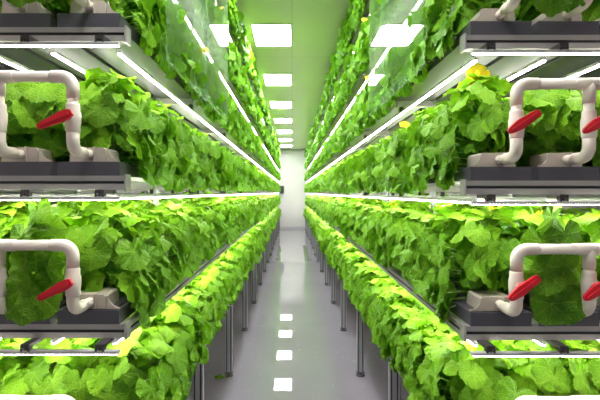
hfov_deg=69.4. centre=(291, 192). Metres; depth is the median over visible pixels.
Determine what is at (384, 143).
leafy plant
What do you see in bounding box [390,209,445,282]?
leafy plant
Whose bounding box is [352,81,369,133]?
leafy plant
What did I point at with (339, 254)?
leafy plant
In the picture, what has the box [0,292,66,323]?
gutter
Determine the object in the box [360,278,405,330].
leafy plant
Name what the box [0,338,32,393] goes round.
leafy plant
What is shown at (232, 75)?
leafy plant
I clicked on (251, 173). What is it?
leafy plant
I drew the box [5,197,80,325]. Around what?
leafy plant
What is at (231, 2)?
leafy plant
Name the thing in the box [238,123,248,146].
leafy plant
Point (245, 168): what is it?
leafy plant
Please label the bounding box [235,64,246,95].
leafy plant
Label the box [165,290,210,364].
leafy plant
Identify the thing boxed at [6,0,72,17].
leafy plant
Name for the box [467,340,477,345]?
led strip
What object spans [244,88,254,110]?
leafy plant
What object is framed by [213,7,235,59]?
leafy plant
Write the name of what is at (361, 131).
leafy plant
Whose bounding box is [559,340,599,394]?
leafy plant
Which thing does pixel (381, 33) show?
leafy plant
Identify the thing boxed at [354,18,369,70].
leafy plant
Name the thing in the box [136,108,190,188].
leafy plant
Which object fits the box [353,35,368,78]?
leafy plant
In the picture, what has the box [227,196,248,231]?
leafy plant
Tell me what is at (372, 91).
leafy plant
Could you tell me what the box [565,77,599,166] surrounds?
leafy plant
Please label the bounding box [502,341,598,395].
leafy plant
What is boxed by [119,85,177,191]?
leafy plant
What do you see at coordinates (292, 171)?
wall
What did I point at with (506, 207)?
leafy plant
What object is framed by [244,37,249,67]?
leafy plant
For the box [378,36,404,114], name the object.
leafy plant
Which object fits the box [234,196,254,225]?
leafy plant
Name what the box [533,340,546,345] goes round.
led strip
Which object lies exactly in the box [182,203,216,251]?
leafy plant
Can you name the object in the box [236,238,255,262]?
leafy plant
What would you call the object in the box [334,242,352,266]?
leafy plant
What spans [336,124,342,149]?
leafy plant
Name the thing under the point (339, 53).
leafy plant
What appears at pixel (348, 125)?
leafy plant
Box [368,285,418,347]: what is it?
leafy plant
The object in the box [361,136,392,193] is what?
leafy plant
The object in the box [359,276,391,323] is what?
leafy plant
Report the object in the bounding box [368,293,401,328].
leafy plant
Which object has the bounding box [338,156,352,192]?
leafy plant
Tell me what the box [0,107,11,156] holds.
leafy plant
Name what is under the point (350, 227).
leafy plant
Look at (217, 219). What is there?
leafy plant
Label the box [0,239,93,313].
pipe
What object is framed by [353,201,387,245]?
leafy plant
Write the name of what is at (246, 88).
leafy plant
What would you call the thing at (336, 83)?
leafy plant
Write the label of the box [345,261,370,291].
leafy plant
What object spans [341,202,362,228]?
leafy plant
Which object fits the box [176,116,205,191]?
leafy plant
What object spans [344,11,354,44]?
leafy plant
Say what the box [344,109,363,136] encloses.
leafy plant
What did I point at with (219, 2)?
gutter
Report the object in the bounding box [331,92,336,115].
leafy plant
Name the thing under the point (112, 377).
leafy plant
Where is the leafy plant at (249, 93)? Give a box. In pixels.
[243,73,250,105]
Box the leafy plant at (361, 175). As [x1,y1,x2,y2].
[359,143,378,191]
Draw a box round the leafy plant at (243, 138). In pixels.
[235,111,246,142]
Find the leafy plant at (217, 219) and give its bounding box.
[182,200,224,248]
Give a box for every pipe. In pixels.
[0,70,93,158]
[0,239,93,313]
[0,395,74,399]
[2,0,93,11]
[495,0,592,19]
[495,78,599,163]
[495,243,599,316]
[515,395,599,399]
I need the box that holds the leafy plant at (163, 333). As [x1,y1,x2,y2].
[135,316,195,379]
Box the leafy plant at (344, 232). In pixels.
[342,197,375,238]
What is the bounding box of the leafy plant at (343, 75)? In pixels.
[340,72,347,100]
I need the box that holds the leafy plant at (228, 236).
[196,197,232,244]
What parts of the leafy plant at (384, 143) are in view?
flower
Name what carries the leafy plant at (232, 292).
in the gutter
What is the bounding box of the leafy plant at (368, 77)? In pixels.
[358,75,375,128]
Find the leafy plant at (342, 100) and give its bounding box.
[339,78,347,103]
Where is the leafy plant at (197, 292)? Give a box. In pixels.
[178,280,222,331]
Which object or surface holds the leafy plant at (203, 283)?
on the gutter
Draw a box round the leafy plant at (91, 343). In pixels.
[64,338,102,377]
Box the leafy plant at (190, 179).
[154,99,201,192]
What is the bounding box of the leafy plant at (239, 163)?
[227,149,242,191]
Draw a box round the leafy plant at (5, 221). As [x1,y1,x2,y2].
[0,201,24,277]
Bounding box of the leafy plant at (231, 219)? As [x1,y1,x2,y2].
[195,196,237,242]
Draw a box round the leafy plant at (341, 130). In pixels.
[338,125,349,148]
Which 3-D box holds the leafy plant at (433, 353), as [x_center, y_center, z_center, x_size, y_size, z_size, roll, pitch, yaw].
[0.596,0.677,1.667,0.342,0.309,0.290,0,0,-19]
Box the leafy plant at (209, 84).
[201,47,215,115]
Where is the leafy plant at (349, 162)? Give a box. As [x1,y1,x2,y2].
[348,150,364,192]
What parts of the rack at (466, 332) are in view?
post, post, post, post, post, post, cross rail, post, led strip, cross rail, rail, led strip, led strip, post, cross rail, led strip, cross rail, cross rail, led strip, plate, plate, plate, led strip, rail, rail, rail, led strip, led strip, led strip, led strip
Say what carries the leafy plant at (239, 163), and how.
in the gutter at (105, 161)
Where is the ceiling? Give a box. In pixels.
[236,0,350,148]
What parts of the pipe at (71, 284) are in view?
handle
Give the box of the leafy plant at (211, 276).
[193,272,226,320]
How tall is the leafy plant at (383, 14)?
0.367 m
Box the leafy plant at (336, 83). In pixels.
[333,81,340,109]
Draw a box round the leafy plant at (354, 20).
[349,0,365,26]
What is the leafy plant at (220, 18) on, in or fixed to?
in the gutter at (186, 4)
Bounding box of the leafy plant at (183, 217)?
[163,208,204,270]
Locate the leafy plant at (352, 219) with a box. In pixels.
[349,208,373,240]
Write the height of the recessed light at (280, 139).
0.012 m
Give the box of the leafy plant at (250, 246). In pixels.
[240,237,253,251]
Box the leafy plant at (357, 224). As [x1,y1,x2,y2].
[355,208,383,245]
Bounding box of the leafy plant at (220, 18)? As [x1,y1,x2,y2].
[210,4,223,56]
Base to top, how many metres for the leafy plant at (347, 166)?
0.356 m
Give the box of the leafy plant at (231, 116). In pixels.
[223,89,234,131]
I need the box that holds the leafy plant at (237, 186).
[230,154,242,190]
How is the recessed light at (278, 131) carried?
in the ceiling
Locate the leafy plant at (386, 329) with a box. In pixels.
[376,300,430,361]
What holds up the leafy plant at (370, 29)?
in the gutter at (392, 28)
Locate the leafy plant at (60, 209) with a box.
[51,200,102,227]
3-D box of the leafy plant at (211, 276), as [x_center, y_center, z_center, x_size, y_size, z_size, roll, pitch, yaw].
[-0.563,0.668,2.789,0.316,0.319,0.295,0,0,5]
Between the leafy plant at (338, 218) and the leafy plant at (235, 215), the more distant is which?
the leafy plant at (338, 218)
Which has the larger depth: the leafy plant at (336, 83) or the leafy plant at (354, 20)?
the leafy plant at (336, 83)
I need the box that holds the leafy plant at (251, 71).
[247,49,256,75]
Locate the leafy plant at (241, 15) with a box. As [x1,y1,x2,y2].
[236,12,244,45]
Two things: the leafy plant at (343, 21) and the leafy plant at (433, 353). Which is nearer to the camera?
the leafy plant at (433, 353)
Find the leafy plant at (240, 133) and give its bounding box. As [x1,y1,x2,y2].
[228,92,243,137]
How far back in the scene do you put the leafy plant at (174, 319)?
1.91 m
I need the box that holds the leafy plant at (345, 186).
[344,153,355,193]
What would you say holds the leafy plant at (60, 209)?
on the gutter at (3, 320)
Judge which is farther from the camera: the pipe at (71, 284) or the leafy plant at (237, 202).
the leafy plant at (237, 202)
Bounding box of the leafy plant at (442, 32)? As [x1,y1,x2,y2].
[421,0,520,59]
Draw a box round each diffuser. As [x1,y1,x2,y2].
[0,45,118,46]
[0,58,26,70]
[120,193,277,199]
[472,53,599,54]
[473,356,599,356]
[507,60,545,80]
[568,64,599,77]
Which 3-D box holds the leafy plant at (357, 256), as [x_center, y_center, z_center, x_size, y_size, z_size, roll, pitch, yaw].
[0.593,0.687,3.799,0.306,0.309,0.285,0,0,8]
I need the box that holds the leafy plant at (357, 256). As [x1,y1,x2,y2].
[342,255,361,278]
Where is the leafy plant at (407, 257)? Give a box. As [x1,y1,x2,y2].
[399,213,455,286]
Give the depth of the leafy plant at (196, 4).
2.19 m
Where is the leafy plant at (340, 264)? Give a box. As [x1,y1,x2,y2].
[337,251,357,280]
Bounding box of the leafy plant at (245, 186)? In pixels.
[235,156,247,191]
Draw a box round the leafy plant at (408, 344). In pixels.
[394,315,454,394]
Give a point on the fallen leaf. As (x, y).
(219, 376)
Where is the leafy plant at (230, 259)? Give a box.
[216,251,243,281]
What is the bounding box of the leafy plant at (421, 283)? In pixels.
[412,203,489,303]
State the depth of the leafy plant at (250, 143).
4.45 m
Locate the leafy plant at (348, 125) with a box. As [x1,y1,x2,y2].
[346,106,355,138]
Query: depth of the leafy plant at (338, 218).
4.61 m
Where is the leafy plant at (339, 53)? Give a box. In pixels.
[337,28,346,59]
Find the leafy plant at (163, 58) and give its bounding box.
[127,0,186,73]
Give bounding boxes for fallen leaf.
[214,374,224,378]
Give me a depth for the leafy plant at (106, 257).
1.39 m
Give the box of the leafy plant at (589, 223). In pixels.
[573,208,599,286]
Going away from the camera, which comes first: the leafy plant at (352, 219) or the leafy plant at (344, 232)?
the leafy plant at (352, 219)
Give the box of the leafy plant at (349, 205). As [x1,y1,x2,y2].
[341,204,353,229]
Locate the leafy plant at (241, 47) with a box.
[235,23,243,51]
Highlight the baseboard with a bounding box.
[280,227,304,228]
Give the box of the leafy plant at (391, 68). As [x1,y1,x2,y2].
[380,30,415,107]
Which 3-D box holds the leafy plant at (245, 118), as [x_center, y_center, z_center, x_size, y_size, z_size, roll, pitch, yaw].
[-0.586,-0.641,4.108,0.304,0.370,0.241,0,0,-12]
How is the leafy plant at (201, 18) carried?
in the gutter at (186, 4)
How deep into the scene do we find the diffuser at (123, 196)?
1.87 m
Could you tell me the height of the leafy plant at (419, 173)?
0.365 m
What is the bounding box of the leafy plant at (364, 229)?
[361,205,387,247]
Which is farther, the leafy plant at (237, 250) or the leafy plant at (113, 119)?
the leafy plant at (237, 250)
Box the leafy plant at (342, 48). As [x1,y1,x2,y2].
[339,24,351,53]
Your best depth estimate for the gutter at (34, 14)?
1.50 m
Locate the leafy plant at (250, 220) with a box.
[231,196,251,224]
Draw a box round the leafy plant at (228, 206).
[223,200,240,221]
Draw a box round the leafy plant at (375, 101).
[371,46,396,116]
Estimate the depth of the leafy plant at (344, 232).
3.75 m
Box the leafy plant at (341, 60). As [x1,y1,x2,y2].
[337,37,349,63]
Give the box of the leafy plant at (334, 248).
[330,241,346,264]
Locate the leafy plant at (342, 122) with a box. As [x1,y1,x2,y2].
[340,118,345,145]
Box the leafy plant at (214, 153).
[195,131,221,191]
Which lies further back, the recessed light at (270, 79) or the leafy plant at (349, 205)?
the recessed light at (270, 79)
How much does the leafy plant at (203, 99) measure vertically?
0.368 m
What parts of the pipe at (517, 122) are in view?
handle, handle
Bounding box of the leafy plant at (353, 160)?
[351,144,375,193]
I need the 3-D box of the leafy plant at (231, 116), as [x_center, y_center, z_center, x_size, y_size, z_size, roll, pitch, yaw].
[-0.586,-0.639,3.280,0.311,0.358,0.242,0,0,2]
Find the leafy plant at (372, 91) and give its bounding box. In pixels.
[366,71,385,119]
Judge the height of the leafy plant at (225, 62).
0.410 m
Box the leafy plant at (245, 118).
[239,114,246,144]
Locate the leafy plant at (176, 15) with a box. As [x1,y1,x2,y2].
[134,3,195,82]
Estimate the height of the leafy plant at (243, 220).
0.356 m
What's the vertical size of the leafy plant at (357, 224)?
0.292 m
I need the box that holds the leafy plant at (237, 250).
[216,244,248,280]
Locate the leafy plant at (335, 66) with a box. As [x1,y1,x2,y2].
[334,50,340,74]
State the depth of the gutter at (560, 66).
1.66 m
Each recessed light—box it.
[251,24,291,45]
[263,74,291,85]
[270,101,291,107]
[274,118,291,122]
[277,130,291,133]
[279,138,291,140]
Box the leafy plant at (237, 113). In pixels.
[230,110,240,138]
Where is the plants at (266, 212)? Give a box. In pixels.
[0,0,599,369]
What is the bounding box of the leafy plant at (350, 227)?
[346,199,378,240]
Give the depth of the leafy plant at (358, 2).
3.16 m
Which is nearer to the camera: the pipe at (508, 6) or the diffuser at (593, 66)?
the pipe at (508, 6)
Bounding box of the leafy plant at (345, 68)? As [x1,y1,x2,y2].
[343,63,351,93]
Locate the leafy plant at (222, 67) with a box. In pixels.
[218,47,232,74]
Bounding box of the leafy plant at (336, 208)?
[334,204,347,227]
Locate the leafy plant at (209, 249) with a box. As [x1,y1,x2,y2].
[181,203,215,260]
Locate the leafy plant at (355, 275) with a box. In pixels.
[347,266,371,299]
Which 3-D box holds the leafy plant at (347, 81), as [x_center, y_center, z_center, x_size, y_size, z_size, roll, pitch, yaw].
[0.601,-1.079,3.662,0.321,0.390,0.254,0,0,9]
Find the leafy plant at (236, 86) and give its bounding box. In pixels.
[234,51,244,90]
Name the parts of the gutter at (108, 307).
lid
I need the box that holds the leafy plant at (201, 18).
[197,0,209,28]
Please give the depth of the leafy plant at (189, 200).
2.92 m
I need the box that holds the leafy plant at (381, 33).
[373,0,389,41]
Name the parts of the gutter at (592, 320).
lid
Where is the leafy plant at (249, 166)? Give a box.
[244,161,251,191]
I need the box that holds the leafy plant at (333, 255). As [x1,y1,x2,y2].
[331,245,340,267]
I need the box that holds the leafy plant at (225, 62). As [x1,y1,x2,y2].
[216,56,231,68]
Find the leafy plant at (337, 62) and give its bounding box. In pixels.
[335,41,343,69]
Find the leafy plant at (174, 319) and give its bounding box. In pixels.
[140,303,198,376]
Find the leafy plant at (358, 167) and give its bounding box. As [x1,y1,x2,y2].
[353,145,376,192]
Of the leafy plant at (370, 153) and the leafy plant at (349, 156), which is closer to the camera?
the leafy plant at (370, 153)
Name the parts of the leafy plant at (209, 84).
flower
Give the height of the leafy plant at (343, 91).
0.356 m
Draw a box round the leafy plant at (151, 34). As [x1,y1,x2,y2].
[103,0,165,62]
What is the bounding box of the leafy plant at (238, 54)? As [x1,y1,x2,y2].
[229,48,245,84]
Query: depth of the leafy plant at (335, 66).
4.79 m
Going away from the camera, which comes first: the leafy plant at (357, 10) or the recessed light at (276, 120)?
the leafy plant at (357, 10)
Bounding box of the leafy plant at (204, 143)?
[183,122,210,190]
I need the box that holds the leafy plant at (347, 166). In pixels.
[346,152,360,192]
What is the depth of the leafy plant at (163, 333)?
1.81 m
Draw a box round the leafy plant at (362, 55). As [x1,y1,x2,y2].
[356,19,368,65]
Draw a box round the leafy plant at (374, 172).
[371,131,393,192]
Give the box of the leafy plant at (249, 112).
[246,91,252,114]
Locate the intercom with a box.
[280,186,283,193]
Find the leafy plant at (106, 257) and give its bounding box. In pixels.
[58,200,167,326]
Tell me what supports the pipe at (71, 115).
attached to the gutter at (105, 161)
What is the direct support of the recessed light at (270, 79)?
in the ceiling
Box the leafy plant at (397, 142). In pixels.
[385,100,447,195]
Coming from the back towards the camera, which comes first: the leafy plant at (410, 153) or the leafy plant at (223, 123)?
the leafy plant at (223, 123)
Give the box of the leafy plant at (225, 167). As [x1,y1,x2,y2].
[207,142,230,190]
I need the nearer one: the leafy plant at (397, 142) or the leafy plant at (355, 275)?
the leafy plant at (397, 142)
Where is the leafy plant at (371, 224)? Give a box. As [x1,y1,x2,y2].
[367,208,416,253]
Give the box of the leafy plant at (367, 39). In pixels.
[365,22,373,60]
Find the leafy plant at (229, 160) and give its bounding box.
[211,140,235,190]
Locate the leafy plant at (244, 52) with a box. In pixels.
[239,24,247,58]
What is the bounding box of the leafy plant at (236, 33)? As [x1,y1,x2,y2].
[230,6,239,40]
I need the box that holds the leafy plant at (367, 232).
[365,207,389,254]
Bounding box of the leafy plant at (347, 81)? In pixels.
[344,55,355,90]
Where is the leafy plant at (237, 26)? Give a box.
[229,0,241,31]
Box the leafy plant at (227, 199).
[223,197,241,232]
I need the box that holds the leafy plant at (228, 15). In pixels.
[224,0,238,25]
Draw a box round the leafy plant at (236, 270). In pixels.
[218,257,242,294]
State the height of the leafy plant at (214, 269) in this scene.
0.330 m
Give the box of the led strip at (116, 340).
[112,338,122,343]
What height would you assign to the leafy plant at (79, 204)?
0.367 m
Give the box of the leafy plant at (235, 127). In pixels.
[228,99,239,135]
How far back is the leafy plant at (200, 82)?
2.12 m
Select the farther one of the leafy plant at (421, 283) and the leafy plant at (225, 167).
the leafy plant at (225, 167)
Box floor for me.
[186,229,408,399]
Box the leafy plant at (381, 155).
[374,119,423,192]
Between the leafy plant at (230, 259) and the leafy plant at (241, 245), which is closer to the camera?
the leafy plant at (230, 259)
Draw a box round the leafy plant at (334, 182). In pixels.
[332,167,337,192]
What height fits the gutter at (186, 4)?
0.088 m
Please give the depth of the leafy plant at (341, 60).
4.46 m
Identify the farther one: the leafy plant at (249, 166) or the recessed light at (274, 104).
the recessed light at (274, 104)
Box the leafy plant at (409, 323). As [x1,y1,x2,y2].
[389,310,444,372]
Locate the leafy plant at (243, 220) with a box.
[226,196,246,231]
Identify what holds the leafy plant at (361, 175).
in the gutter at (481, 166)
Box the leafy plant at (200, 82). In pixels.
[178,35,207,101]
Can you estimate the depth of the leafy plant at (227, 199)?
3.94 m
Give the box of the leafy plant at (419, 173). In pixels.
[407,103,472,192]
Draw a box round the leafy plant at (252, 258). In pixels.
[234,239,254,270]
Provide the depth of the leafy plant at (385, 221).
2.32 m
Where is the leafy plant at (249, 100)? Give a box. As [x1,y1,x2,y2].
[244,81,251,109]
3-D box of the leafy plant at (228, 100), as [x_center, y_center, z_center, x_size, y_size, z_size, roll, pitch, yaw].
[-0.583,-0.637,3.110,0.309,0.350,0.279,0,0,-6]
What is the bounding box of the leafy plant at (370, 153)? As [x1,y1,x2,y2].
[366,135,392,193]
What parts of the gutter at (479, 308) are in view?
lid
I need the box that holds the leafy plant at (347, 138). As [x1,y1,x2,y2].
[344,111,353,141]
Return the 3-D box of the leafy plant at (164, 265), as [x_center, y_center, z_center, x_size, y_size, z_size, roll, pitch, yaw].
[-0.584,0.221,1.624,0.293,0.332,0.253,0,0,3]
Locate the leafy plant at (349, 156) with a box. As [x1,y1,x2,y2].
[336,152,356,193]
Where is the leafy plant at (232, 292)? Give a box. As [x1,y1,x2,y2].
[211,264,237,304]
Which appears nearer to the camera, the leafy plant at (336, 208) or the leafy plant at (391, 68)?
the leafy plant at (391, 68)
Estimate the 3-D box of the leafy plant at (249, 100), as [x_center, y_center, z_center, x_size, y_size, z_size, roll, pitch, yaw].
[-0.568,-1.105,4.634,0.307,0.422,0.246,0,0,3]
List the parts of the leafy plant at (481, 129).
flower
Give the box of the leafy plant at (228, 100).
[219,91,231,129]
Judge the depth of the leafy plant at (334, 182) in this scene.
4.95 m
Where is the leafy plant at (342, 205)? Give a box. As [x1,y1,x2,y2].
[331,201,350,226]
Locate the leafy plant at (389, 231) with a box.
[385,211,432,267]
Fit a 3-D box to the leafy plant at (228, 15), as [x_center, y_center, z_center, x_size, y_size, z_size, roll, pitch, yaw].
[-0.573,-1.543,3.441,0.276,0.402,0.249,0,0,8]
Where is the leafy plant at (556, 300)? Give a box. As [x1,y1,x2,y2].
[504,203,585,325]
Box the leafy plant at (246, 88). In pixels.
[241,75,248,102]
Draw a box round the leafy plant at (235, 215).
[215,199,240,238]
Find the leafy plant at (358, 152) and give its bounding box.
[345,150,362,193]
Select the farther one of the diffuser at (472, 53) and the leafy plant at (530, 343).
the leafy plant at (530, 343)
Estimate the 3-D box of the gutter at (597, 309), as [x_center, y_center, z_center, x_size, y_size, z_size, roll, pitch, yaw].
[1.054,0.364,9.113,0.186,0.088,15.575,0,0,0]
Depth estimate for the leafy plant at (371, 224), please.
2.62 m
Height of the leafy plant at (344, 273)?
0.346 m
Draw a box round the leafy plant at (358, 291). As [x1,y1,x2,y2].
[354,267,391,311]
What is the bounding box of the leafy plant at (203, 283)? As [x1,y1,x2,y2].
[184,276,223,321]
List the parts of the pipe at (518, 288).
handle, handle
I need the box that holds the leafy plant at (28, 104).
[5,82,80,162]
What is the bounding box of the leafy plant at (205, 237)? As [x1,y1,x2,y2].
[160,202,209,261]
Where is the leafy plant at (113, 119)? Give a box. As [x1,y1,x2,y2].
[53,67,170,189]
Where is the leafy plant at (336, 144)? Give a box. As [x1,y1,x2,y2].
[335,128,346,150]
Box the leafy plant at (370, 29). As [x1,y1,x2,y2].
[364,1,388,53]
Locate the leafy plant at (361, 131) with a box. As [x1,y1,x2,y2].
[352,122,363,134]
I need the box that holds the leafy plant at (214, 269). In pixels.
[200,266,230,311]
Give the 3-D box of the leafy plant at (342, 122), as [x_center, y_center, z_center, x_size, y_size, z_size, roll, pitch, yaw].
[0.604,-0.624,4.135,0.293,0.356,0.232,0,0,10]
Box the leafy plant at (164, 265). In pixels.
[111,208,177,294]
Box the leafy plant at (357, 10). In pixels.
[354,0,365,21]
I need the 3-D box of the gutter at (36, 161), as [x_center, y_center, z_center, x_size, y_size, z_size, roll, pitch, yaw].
[-0.819,-0.096,9.100,0.186,0.088,15.600,0,0,0]
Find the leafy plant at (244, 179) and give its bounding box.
[230,151,248,192]
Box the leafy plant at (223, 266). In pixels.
[208,258,235,288]
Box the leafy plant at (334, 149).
[332,126,340,151]
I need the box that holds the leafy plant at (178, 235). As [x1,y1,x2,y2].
[130,205,190,284]
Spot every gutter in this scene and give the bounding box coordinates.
[0,2,242,158]
[0,47,85,83]
[0,63,16,70]
[0,146,146,182]
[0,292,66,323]
[57,146,264,190]
[57,242,226,323]
[170,0,278,168]
[216,0,278,156]
[306,0,372,157]
[306,0,425,168]
[306,8,531,180]
[334,11,598,165]
[338,226,531,325]
[426,152,531,185]
[451,152,598,185]
[500,18,599,99]
[506,291,598,325]
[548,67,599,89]
[595,296,599,323]
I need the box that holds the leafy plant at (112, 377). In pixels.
[62,328,171,399]
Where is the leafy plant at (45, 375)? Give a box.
[0,338,92,394]
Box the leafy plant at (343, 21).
[342,18,352,46]
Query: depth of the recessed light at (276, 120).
10.33 m
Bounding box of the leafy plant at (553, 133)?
[504,89,595,166]
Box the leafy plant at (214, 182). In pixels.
[188,128,219,190]
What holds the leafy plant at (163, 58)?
in the shelf
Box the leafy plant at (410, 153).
[403,106,439,194]
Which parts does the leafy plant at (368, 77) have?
flower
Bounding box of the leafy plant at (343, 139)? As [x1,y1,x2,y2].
[341,106,353,145]
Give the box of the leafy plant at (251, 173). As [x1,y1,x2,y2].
[248,169,254,191]
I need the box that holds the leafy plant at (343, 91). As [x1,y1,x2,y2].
[341,70,352,96]
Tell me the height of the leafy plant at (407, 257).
0.358 m
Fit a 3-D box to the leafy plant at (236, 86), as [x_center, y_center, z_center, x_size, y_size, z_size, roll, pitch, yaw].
[-0.574,-1.090,3.798,0.326,0.376,0.253,0,0,-8]
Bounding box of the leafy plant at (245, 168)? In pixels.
[242,162,250,190]
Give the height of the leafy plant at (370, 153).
0.376 m
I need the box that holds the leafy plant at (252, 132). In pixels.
[248,128,253,152]
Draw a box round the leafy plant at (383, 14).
[373,0,396,29]
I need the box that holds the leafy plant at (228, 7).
[222,0,234,16]
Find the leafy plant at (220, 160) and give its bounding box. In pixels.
[188,128,225,192]
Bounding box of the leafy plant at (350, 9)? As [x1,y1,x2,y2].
[348,4,358,36]
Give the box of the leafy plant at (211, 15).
[200,0,214,41]
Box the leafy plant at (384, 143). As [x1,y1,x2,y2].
[377,121,409,191]
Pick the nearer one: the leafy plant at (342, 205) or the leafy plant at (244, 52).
the leafy plant at (244, 52)
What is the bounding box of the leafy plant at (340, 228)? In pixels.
[339,200,358,232]
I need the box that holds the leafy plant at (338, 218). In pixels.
[337,204,348,225]
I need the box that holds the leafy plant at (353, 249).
[336,244,360,274]
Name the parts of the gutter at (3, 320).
lid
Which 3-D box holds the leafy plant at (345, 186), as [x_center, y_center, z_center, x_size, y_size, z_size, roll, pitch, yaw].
[0.631,-0.183,3.984,0.297,0.383,0.265,0,0,9]
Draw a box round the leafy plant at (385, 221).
[378,203,432,268]
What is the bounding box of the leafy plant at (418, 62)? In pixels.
[407,0,454,81]
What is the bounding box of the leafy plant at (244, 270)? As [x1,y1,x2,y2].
[224,249,246,281]
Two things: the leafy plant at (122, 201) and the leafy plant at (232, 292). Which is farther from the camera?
the leafy plant at (232, 292)
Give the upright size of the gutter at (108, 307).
0.088 m
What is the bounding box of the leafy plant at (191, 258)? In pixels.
[132,200,200,278]
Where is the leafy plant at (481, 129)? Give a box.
[421,63,544,192]
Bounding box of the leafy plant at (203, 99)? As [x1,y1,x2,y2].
[196,53,209,108]
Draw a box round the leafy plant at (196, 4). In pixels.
[189,0,208,14]
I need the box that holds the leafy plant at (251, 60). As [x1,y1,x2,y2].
[247,42,252,70]
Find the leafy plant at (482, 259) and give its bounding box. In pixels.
[426,205,526,324]
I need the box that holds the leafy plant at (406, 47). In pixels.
[396,13,441,85]
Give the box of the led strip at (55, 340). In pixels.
[51,338,63,343]
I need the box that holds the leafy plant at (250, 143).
[241,119,254,148]
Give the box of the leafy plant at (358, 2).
[355,0,365,12]
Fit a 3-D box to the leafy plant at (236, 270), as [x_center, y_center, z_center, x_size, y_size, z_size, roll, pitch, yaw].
[-0.573,0.667,3.442,0.331,0.299,0.280,0,0,9]
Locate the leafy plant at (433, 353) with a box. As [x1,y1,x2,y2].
[405,329,458,399]
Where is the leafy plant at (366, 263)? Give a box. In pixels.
[349,261,381,305]
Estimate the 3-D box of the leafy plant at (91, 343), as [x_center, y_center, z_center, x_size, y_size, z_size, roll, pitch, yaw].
[-0.813,0.667,1.647,0.287,0.299,0.302,0,0,-40]
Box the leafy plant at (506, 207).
[495,205,522,276]
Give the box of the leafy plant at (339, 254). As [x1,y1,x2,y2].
[334,247,351,272]
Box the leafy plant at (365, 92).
[362,67,379,127]
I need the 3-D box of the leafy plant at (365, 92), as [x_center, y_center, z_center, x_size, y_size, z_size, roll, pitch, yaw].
[0.599,-0.638,2.831,0.280,0.408,0.253,0,0,-2]
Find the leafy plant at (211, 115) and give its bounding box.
[206,78,225,123]
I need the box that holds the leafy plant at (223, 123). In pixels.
[212,82,225,127]
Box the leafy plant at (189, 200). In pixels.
[187,199,227,246]
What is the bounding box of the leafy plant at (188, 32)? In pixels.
[176,20,201,93]
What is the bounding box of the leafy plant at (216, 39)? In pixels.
[204,0,221,48]
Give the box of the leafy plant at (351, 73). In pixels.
[346,45,359,83]
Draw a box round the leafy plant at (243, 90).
[239,78,245,98]
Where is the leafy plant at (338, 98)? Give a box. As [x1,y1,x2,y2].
[336,78,343,106]
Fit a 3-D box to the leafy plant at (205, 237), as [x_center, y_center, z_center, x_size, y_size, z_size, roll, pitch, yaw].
[-0.587,0.216,2.279,0.308,0.332,0.247,0,0,6]
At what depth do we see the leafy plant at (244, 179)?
4.12 m
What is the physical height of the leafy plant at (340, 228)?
0.346 m
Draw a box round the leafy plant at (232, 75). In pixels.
[226,41,241,80]
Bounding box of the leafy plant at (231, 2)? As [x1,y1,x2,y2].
[223,0,234,7]
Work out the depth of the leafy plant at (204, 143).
2.26 m
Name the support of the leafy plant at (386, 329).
on the gutter
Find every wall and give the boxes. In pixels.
[0,191,240,206]
[249,149,335,226]
[337,93,599,215]
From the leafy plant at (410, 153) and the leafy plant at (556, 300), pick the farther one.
the leafy plant at (410, 153)
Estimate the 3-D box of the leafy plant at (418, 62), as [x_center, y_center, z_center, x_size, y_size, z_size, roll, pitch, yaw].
[0.601,-0.625,1.675,0.297,0.361,0.235,0,0,5]
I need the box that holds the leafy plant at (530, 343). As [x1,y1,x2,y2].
[487,340,549,376]
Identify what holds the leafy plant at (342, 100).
in the gutter at (392, 28)
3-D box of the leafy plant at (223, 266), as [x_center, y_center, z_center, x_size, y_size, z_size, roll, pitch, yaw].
[-0.586,0.664,3.263,0.319,0.325,0.273,0,0,-5]
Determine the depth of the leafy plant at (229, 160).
3.08 m
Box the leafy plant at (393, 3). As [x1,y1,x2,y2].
[389,0,402,22]
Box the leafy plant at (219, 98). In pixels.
[199,58,224,118]
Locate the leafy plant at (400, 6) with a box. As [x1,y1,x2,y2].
[396,0,405,10]
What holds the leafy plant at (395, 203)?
in the gutter at (479, 308)
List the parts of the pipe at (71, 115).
handle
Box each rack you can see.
[0,0,279,399]
[305,0,599,399]
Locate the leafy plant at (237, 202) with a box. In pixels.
[230,197,250,229]
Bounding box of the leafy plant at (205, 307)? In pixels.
[172,290,215,345]
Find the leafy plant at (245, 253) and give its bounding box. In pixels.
[231,245,250,272]
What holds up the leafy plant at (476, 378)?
in the gutter
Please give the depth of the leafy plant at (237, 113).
3.76 m
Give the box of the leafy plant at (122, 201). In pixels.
[108,198,151,214]
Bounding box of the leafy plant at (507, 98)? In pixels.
[500,97,516,166]
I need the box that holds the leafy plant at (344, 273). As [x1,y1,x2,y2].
[341,251,372,290]
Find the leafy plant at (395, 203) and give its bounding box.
[372,199,421,263]
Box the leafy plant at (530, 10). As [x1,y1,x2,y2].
[515,0,585,20]
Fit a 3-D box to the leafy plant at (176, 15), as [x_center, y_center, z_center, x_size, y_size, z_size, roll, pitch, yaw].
[-0.571,-0.646,1.781,0.317,0.385,0.251,0,0,11]
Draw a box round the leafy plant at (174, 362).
[92,327,191,399]
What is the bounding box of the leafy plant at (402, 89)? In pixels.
[393,25,430,96]
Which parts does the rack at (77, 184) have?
led strip, led strip, led strip, led strip, rail, rail, rail, led strip, led strip, plate, plate, plate, rail, led strip, cross rail, cross rail, cross rail, cross rail, rail, led strip, led strip, post, cross rail, led strip, post, cross rail, post, post, post, post, post, post, post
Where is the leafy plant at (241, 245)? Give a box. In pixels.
[236,244,251,268]
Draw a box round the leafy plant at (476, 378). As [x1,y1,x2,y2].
[416,333,534,399]
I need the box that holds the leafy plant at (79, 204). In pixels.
[71,200,111,215]

